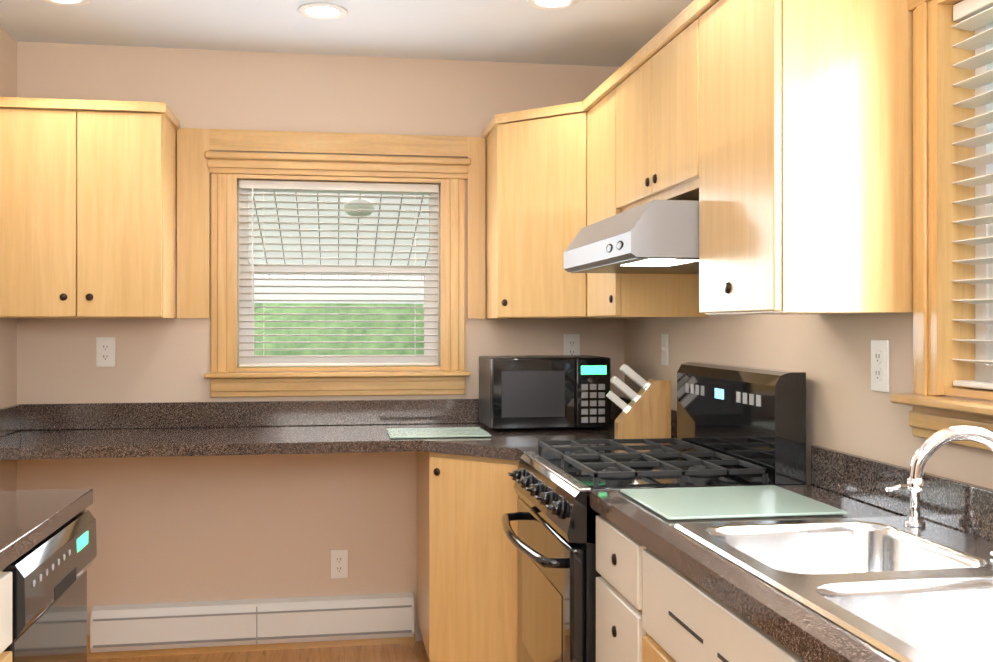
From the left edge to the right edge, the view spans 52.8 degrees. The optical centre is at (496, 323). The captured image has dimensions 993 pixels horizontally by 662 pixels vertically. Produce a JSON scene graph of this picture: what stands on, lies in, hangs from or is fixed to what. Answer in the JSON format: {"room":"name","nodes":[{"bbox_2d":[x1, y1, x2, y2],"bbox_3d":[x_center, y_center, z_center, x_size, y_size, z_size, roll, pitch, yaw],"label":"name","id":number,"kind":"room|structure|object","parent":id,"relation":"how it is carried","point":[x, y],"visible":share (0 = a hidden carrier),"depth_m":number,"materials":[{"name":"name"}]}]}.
{"room":"kitchen","nodes":[
{"label":"kitchen","id":0,"kind":"room"},
{"bbox_2d":[0,27,16,490],"bbox_3d":[-1.499,0.105,1.105,0.130,2.440,5.990,0,0,-9],"label":"wall","id":1,"kind":"structure","parent":0,"point":[8,326],"depth_m":3.84,"materials":[{"name":"beige paint"}]},
{"bbox_2d":[87,641,428,661],"bbox_3d":[-0.213,1.356,1.310,2.735,0.060,5.990,0,0,-9],"label":"floor","id":2,"kind":"structure","parent":0,"point":[408,652],"depth_m":4.00,"materials":[{"name":"laminate"}]},
{"bbox_2d":[0,488,92,661],"bbox_3d":[-1.233,0.821,1.876,0.634,1.012,1.230,0,0,-9],"label":"base cabinet","id":3,"kind":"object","parent":2,"relation":"on","point":[30,519],"depth_m":2.14,"materials":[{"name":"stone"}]},
{"bbox_2d":[2,510,96,661],"bbox_3d":[-1.260,0.895,2.170,0.620,0.859,0.590,0,0,-9],"label":"dishwasher","id":4,"kind":"object","parent":2,"relation":"on","point":[49,598],"visible":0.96,"depth_m":2.18,"materials":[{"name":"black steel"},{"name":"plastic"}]},
{"bbox_2d":[0,397,676,661],"bbox_3d":[-0.589,0.824,3.646,2.469,1.012,0.993,0,0,-9],"label":"countertop","id":5,"kind":"structure","parent":2,"relation":"on","point":[468,497],"depth_m":3.57,"materials":[{"name":"stone"}]},
{"bbox_2d":[386,427,490,437],"bbox_3d":[-0.225,0.414,3.796,0.370,0.006,0.300,0,0,-9],"label":"glass cutting board","id":6,"kind":"object","parent":5,"relation":"on","point":[436,432],"visible":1,"depth_m":3.76,"materials":[{"name":"green"}]},
{"bbox_2d":[479,355,610,430],"bbox_3d":[0.188,0.277,4.047,0.475,0.282,0.346,0,0,-9],"label":"microwave","id":7,"kind":"object","parent":5,"relation":"on","point":[539,391],"visible":1,"depth_m":3.88,"materials":[{"name":"black"}]},
{"bbox_2d":[606,364,670,438],"bbox_3d":[0.501,0.282,3.564,0.222,0.270,0.100,0,0,-1],"label":"knife block","id":8,"kind":"object","parent":5,"relation":"on","point":[645,413],"visible":1,"depth_m":3.52,"materials":[{"name":"brown wood"}]},
{"bbox_2d":[502,362,805,661],"bbox_3d":[0.389,0.727,2.912,0.718,1.197,0.752,0,0,-9],"label":"stove","id":9,"kind":"object","parent":2,"relation":"on","point":[737,425],"visible":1,"depth_m":2.73,"materials":[{"name":"black metal"}]},
{"bbox_2d":[589,445,992,661],"bbox_3d":[0.807,0.819,0.834,0.607,1.012,3.465,0,0,-9],"label":"base cabinet","id":10,"kind":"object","parent":2,"relation":"on","point":[667,590],"depth_m":1.98,"materials":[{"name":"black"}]},
{"bbox_2d":[620,485,847,519],"bbox_3d":[0.532,0.411,2.315,0.405,0.006,0.365,0,0,-9],"label":"glass cutting board","id":11,"kind":"object","parent":10,"relation":"on","point":[719,502],"visible":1,"depth_m":2.28,"materials":[{"name":"green"}]},
{"bbox_2d":[674,516,992,661],"bbox_3d":[0.697,0.496,1.625,0.528,0.176,0.928,0,0,-9],"label":"sink","id":12,"kind":"object","parent":10,"relation":"in","point":[897,588],"visible":0.69,"depth_m":1.62,"materials":[{"name":"silver metal"}]},
{"bbox_2d":[885,484,925,526],"bbox_3d":[0.823,0.362,2.015,0.083,0.089,0.039,0,0,-9],"label":"handle","id":13,"kind":"object","parent":12,"relation":"on","point":[914,519],"visible":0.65,"depth_m":2.01,"materials":[{"name":"silver metal"}]},
{"bbox_2d":[907,426,992,555],"bbox_3d":[0.804,0.278,1.612,0.267,0.257,0.250,0,0,-9],"label":"faucet","id":14,"kind":"object","parent":10,"relation":"on","point":[929,447],"visible":1,"depth_m":1.62,"materials":[{"name":"silver metal"}]},
{"bbox_2d":[17,42,623,640],"bbox_3d":[-0.678,0.111,4.205,2.475,2.440,0.130,0,0,-9],"label":"wall","id":15,"kind":"structure","parent":0,"point":[164,529],"depth_m":4.08,"materials":[{"name":"beige paint"}]},
{"bbox_2d":[0,97,179,317],"bbox_3d":[-1.555,-0.417,3.819,0.616,0.795,0.349,0,0,-9],"label":"upper cabinet","id":16,"kind":"object","parent":15,"relation":"attached to","point":[88,208],"visible":1,"depth_m":3.67,"materials":[{"name":"brown wood"}]},
{"bbox_2d":[96,337,114,366],"bbox_3d":[-1.558,0.116,3.991,0.072,0.118,0.009,0,0,-9],"label":"electrical outlet","id":17,"kind":"object","parent":15,"relation":"attached to","point":[105,351],"visible":1,"depth_m":3.99,"materials":[{"name":"white plastic"}]},
{"bbox_2d":[87,634,415,658],"bbox_3d":[-1.059,1.285,3.721,1.569,0.090,0.699,0,0,-9],"label":"baseboard","id":18,"kind":"structure","parent":15,"relation":"attached to","point":[215,649],"depth_m":4.06,"materials":[{"name":"brown wood"}]},
{"bbox_2d":[90,592,413,652],"bbox_3d":[-0.971,1.211,4.057,1.270,0.171,0.063,0,0,-9],"label":"baseboard heater","id":19,"kind":"object","parent":15,"relation":"attached to","point":[147,626],"visible":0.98,"depth_m":4.03,"materials":[{"name":"white metal"}]},
{"bbox_2d":[177,128,484,396],"bbox_3d":[-0.674,-0.241,4.171,1.253,1.085,0.180,0,0,-9],"label":"window","id":20,"kind":"structure","parent":15,"relation":"in","point":[249,360],"depth_m":4.13,"materials":[{"name":"beige wood"}]},
{"bbox_2d":[239,180,437,366],"bbox_3d":[-0.651,-0.203,4.175,0.817,0.764,0.048,0,0,-9],"label":"window blinds","id":21,"kind":"object","parent":20,"relation":"attached to","point":[252,185],"visible":0.92,"depth_m":4.17,"materials":[{"name":"white plastic"}]},
{"bbox_2d":[330,549,347,578],"bbox_3d":[-0.650,0.996,4.136,0.072,0.118,0.009,0,0,-9],"label":"electrical outlet","id":22,"kind":"object","parent":15,"relation":"attached to","point":[338,563],"visible":1,"depth_m":4.13,"materials":[{"name":"white plastic"}]},
{"bbox_2d":[483,101,634,318],"bbox_3d":[0.295,-0.417,3.984,0.617,0.795,0.612,0,0,-9],"label":"upper cabinet","id":23,"kind":"object","parent":15,"relation":"attached to","point":[536,190],"visible":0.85,"depth_m":3.81,"materials":[{"name":"brown wood"}]},
{"bbox_2d":[563,334,579,354],"bbox_3d":[0.323,0.106,4.294,0.072,0.118,0.009,0,0,-9],"label":"electrical outlet","id":24,"kind":"object","parent":15,"relation":"attached to","point":[571,344],"visible":0.77,"depth_m":4.29,"materials":[{"name":"white plastic"}]},
{"bbox_2d":[0,0,693,66],"bbox_3d":[-0.213,-1.139,1.315,2.735,0.050,5.990,0,0,-9],"label":"ceiling","id":25,"kind":"structure","parent":0,"point":[613,33],"depth_m":3.76,"materials":[{"name":"white paint"}]},
{"bbox_2d":[43,0,89,5],"bbox_3d":[-1.472,-1.106,3.396,0.176,0.007,0.176,0,0,-9],"label":"recessed light","id":26,"kind":"object","parent":25,"relation":"in","point":[71,2],"visible":0.96,"depth_m":3.44,"materials":[{"name":"white"}]},
{"bbox_2d":[298,3,347,19],"bbox_3d":[-0.616,-1.106,3.554,0.176,0.007,0.176,0,0,-9],"label":"recessed light","id":27,"kind":"object","parent":25,"relation":"in","point":[324,11],"visible":0.98,"depth_m":3.55,"materials":[{"name":"white"}]},
{"bbox_2d":[527,0,577,9],"bbox_3d":[0.192,-1.106,3.441,0.176,0.007,0.176,0,0,-9],"label":"recessed light","id":28,"kind":"object","parent":25,"relation":"in","point":[550,4],"visible":1,"depth_m":3.47,"materials":[{"name":"white"}]},
{"bbox_2d":[624,313,992,488],"bbox_3d":[0.888,0.108,2.669,0.130,2.440,3.660,0,0,-9],"label":"wall","id":29,"kind":"structure","parent":0,"point":[849,410],"depth_m":2.53,"materials":[{"name":"beige paint"}]},
{"bbox_2d":[583,76,690,317],"bbox_3d":[0.521,-0.412,3.516,0.321,0.782,0.385,0,0,-9],"label":"upper cabinet","id":30,"kind":"object","parent":29,"relation":"attached to","point":[609,295],"depth_m":3.39,"materials":[{"name":"brown wood"}]},
{"bbox_2d":[611,4,690,215],"bbox_3d":[0.612,-0.577,2.951,0.321,0.453,0.758,0,0,-9],"label":"upper cabinet","id":31,"kind":"object","parent":29,"relation":"attached to","point":[651,93],"depth_m":2.90,"materials":[{"name":"brown wood"}]},
{"bbox_2d":[564,200,698,273],"bbox_3d":[0.522,-0.236,2.935,0.500,0.150,0.752,0,0,-9],"label":"range hood","id":32,"kind":"object","parent":31,"relation":"attached to","point":[656,237],"visible":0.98,"depth_m":2.59,"materials":[{"name":"silver metal"}]},
{"bbox_2d":[661,334,668,364],"bbox_3d":[0.632,0.100,3.788,0.016,0.118,0.072,0,0,-9],"label":"light switch","id":33,"kind":"object","parent":29,"relation":"attached to","point":[664,349],"visible":0.98,"depth_m":3.78,"materials":[{"name":"white plastic"}]},
{"bbox_2d":[691,0,912,316],"bbox_3d":[0.708,-0.414,2.352,0.321,0.782,0.449,0,0,-9],"label":"upper cabinet","id":34,"kind":"object","parent":29,"relation":"attached to","point":[774,138],"depth_m":2.14,"materials":[{"name":"brown wood"}]},
{"bbox_2d":[871,340,888,391],"bbox_3d":[0.877,0.097,2.293,0.009,0.118,0.072,0,0,-9],"label":"electrical outlet","id":35,"kind":"object","parent":29,"relation":"attached to","point":[879,365],"visible":1,"depth_m":2.28,"materials":[{"name":"white plastic"}]},
{"bbox_2d":[890,0,992,451],"bbox_3d":[1.047,-0.282,1.465,0.180,1.045,1.430,0,0,-9],"label":"window","id":36,"kind":"structure","parent":29,"relation":"in","point":[983,371],"depth_m":2.06,"materials":[{"name":"beige wood"}]},
{"bbox_2d":[952,0,992,389],"bbox_3d":[1.043,-0.262,1.464,0.058,0.779,1.186,0,0,-9],"label":"window blinds","id":37,"kind":"object","parent":36,"relation":"attached to","point":[970,15],"visible":1,"depth_m":2.00,"materials":[{"name":"white plastic"}]},
{"label":"outside","id":38,"kind":"structure","parent":0,"visible":0},
{"bbox_3d":[15.019,1.711,32.765,100.000,0.050,100.000,0,0,-9],"label":"ground","id":39,"kind":"structure","parent":38,"visible":0},
{"bbox_2d":[254,303,423,366],"bbox_3d":[-1.435,0.736,9.271,5.738,2.473,1.517,0,0,-9],"label":"grass","id":40,"kind":"structure","parent":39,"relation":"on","point":[333,331],"depth_m":8.82,"materials":[{"name":"green plant"}]},
{"bbox_2d":[249,185,438,303],"bbox_3d":[-0.896,0.224,5.795,6.000,2.820,3.060,0,0,-9],"label":"porch","id":41,"kind":"object","parent":39,"relation":"on","point":[335,255],"visible":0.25,"depth_m":6.54,"materials":[{"name":"white wood"}]}
]}

